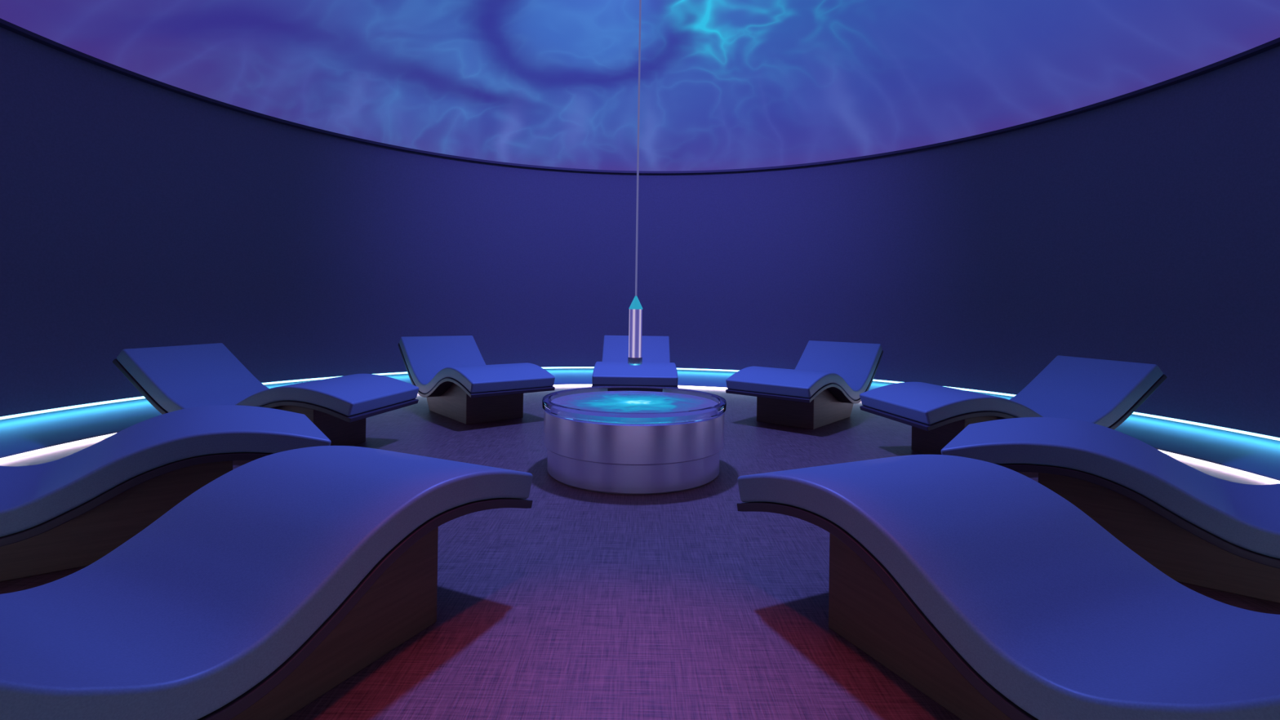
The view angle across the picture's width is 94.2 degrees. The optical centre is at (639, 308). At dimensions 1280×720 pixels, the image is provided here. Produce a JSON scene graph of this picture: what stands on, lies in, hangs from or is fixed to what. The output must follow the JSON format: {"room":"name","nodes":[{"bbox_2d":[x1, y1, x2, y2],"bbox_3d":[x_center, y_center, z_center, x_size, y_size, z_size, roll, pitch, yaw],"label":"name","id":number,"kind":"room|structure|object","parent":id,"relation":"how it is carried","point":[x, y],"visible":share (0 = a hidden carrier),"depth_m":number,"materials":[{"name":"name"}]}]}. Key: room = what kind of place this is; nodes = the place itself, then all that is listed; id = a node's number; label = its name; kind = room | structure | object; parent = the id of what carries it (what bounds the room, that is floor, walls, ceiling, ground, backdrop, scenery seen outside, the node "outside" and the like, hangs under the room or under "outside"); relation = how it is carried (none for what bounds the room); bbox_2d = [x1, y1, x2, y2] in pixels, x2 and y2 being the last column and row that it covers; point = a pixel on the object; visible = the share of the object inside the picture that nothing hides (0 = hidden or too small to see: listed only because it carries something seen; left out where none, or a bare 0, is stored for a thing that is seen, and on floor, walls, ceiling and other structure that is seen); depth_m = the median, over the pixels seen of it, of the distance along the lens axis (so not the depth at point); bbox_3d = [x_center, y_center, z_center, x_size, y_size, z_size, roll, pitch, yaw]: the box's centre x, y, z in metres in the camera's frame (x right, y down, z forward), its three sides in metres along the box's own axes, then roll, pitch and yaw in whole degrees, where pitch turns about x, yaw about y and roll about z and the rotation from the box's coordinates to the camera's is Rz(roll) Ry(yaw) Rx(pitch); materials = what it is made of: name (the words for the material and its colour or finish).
{"room":"spa","nodes":[
{"label":"spa","id":0,"kind":"room"},
{"bbox_2d":[0,26,1279,441],"bbox_3d":[-0.020,-0.650,4.270,10.300,3.600,10.300,1,0,0],"label":"wall","id":1,"kind":"structure","parent":0,"point":[135,214],"depth_m":6.58,"materials":[{"name":"paint"}]},
{"bbox_2d":[0,366,1279,440],"bbox_3d":[-0.043,0.911,4.270,9.770,0.021,9.770,1,0,0],"label":"led strip","id":2,"kind":"object","parent":1,"relation":"attached to","point":[314,379],"visible":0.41,"depth_m":5.39,"materials":[{"name":"grey plastic"}]},
{"bbox_2d":[0,368,1279,484],"bbox_3d":[-0.046,1.049,4.270,9.936,0.199,9.936,1,0,0],"label":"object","id":3,"kind":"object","parent":1,"relation":"attached to","point":[1250,454],"depth_m":4.91,"materials":[{"name":"teal paint"}]},
{"bbox_2d":[0,384,1279,483],"bbox_3d":[-0.047,1.125,4.270,8.936,0.017,8.936,1,0,0],"label":"led strip","id":4,"kind":"object","parent":3,"relation":"attached to","point":[108,435],"visible":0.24,"depth_m":4.61,"materials":[{"name":"grey"}]},
{"bbox_2d":[0,17,1279,174],"bbox_3d":[0.001,-2.085,4.270,9.698,0.050,9.698,1,0,0],"label":"trim","id":5,"kind":"structure","parent":1,"relation":"attached to","point":[5,24],"depth_m":6.32,"materials":[{"name":"grey"}]},
{"bbox_2d":[0,0,1279,171],"bbox_3d":[0.011,-2.730,4.270,9.600,1.300,9.600,1,0,0],"label":"ceiling","id":6,"kind":"structure","parent":0,"point":[725,84],"depth_m":6.43,"materials":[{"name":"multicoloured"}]},
{"bbox_2d":[627,0,642,365],"bbox_3d":[-0.008,-1.487,4.270,0.104,3.783,0.104,1,0,0],"label":"pendant light","id":7,"kind":"object","parent":6,"relation":"hanging from","point":[634,358],"visible":1,"depth_m":4.25,"materials":[{"name":"grey"}]},
{"bbox_2d":[0,386,1279,719],"bbox_3d":[-0.047,1.174,4.270,10.200,0.050,10.200,1,0,0],"label":"floor","id":8,"kind":"structure","parent":0,"point":[577,603],"depth_m":2.35,"materials":[{"name":"carpet"}]},
{"bbox_2d":[0,404,331,582],"bbox_3d":[-2.647,0.719,2.763,2.036,0.783,0.884,1,0,-37],"label":"lounge chair","id":9,"kind":"object","parent":8,"relation":"on","point":[72,511],"visible":0.88,"depth_m":2.65,"materials":[{"name":"fabric"}]},
{"bbox_2d":[112,342,418,445],"bbox_3d":[-2.948,0.715,4.786,2.036,0.783,0.884,1,0,10],"label":"lounge chair","id":10,"kind":"object","parent":8,"relation":"on","point":[179,377],"visible":0.66,"depth_m":4.61,"materials":[{"name":"fabric"}]},
{"bbox_2d":[0,445,532,719],"bbox_3d":[-1.270,0.740,1.740,0.884,0.783,2.036,1,0,25],"label":"lounge chair","id":11,"kind":"object","parent":8,"relation":"on","point":[286,575],"visible":1,"depth_m":1.70,"materials":[{"name":"fabric"}]},
{"bbox_2d":[397,335,555,424],"bbox_3d":[-1.835,0.731,6.432,0.884,0.783,2.036,1,0,-40],"label":"lounge chair","id":12,"kind":"object","parent":8,"relation":"on","point":[451,372],"visible":0.99,"depth_m":6.02,"materials":[{"name":"fabric"}]},
{"bbox_2d":[399,335,555,394],"bbox_3d":[-1.825,0.625,6.421,0.880,0.571,2.008,1,0,-40],"label":"cushion","id":13,"kind":"object","parent":12,"relation":"on","point":[449,364],"depth_m":6.10,"materials":[{"name":"fabric"}]},
{"bbox_2d":[542,386,726,494],"bbox_3d":[-0.043,0.895,4.270,1.308,0.507,1.308,1,0,0],"label":"basin","id":14,"kind":"object","parent":8,"relation":"on","point":[625,440],"visible":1,"depth_m":3.74,"materials":[{"name":"silver metal"}]},
{"bbox_2d":[591,335,678,388],"bbox_3d":[-0.051,0.758,7.092,0.884,0.783,2.036,1,0,0],"label":"lounge chair","id":15,"kind":"object","parent":8,"relation":"on","point":[656,370],"visible":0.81,"depth_m":6.34,"materials":[{"name":"fabric"}]},
{"bbox_2d":[725,340,883,429],"bbox_3d":[1.843,0.786,6.432,0.884,0.783,2.036,1,0,40],"label":"lounge chair","id":16,"kind":"object","parent":8,"relation":"on","point":[828,378],"visible":0.98,"depth_m":6.02,"materials":[{"name":"fabric"}]},
{"bbox_2d":[725,340,882,399],"bbox_3d":[1.835,0.679,6.421,0.880,0.571,2.008,1,0,40],"label":"cushion","id":17,"kind":"object","parent":16,"relation":"on","point":[824,370],"depth_m":6.08,"materials":[{"name":"fabric"}]},
{"bbox_2d":[737,454,1279,719],"bbox_3d":[1.228,0.777,1.740,0.884,0.783,2.036,1,0,-25],"label":"lounge chair","id":18,"kind":"object","parent":8,"relation":"on","point":[981,587],"visible":1,"depth_m":1.71,"materials":[{"name":"fabric"}]},
{"bbox_2d":[859,355,1167,454],"bbox_3d":[2.935,0.802,4.786,2.036,0.783,0.884,1,0,-10],"label":"lounge chair","id":19,"kind":"object","parent":8,"relation":"on","point":[1100,392],"visible":0.66,"depth_m":4.61,"materials":[{"name":"fabric"}]},
{"bbox_2d":[941,417,1279,603],"bbox_3d":[2.604,0.797,2.763,2.036,0.783,0.884,1,0,37],"label":"lounge chair","id":20,"kind":"object","parent":8,"relation":"on","point":[1197,527],"visible":0.9,"depth_m":2.64,"materials":[{"name":"fabric"}]}
]}

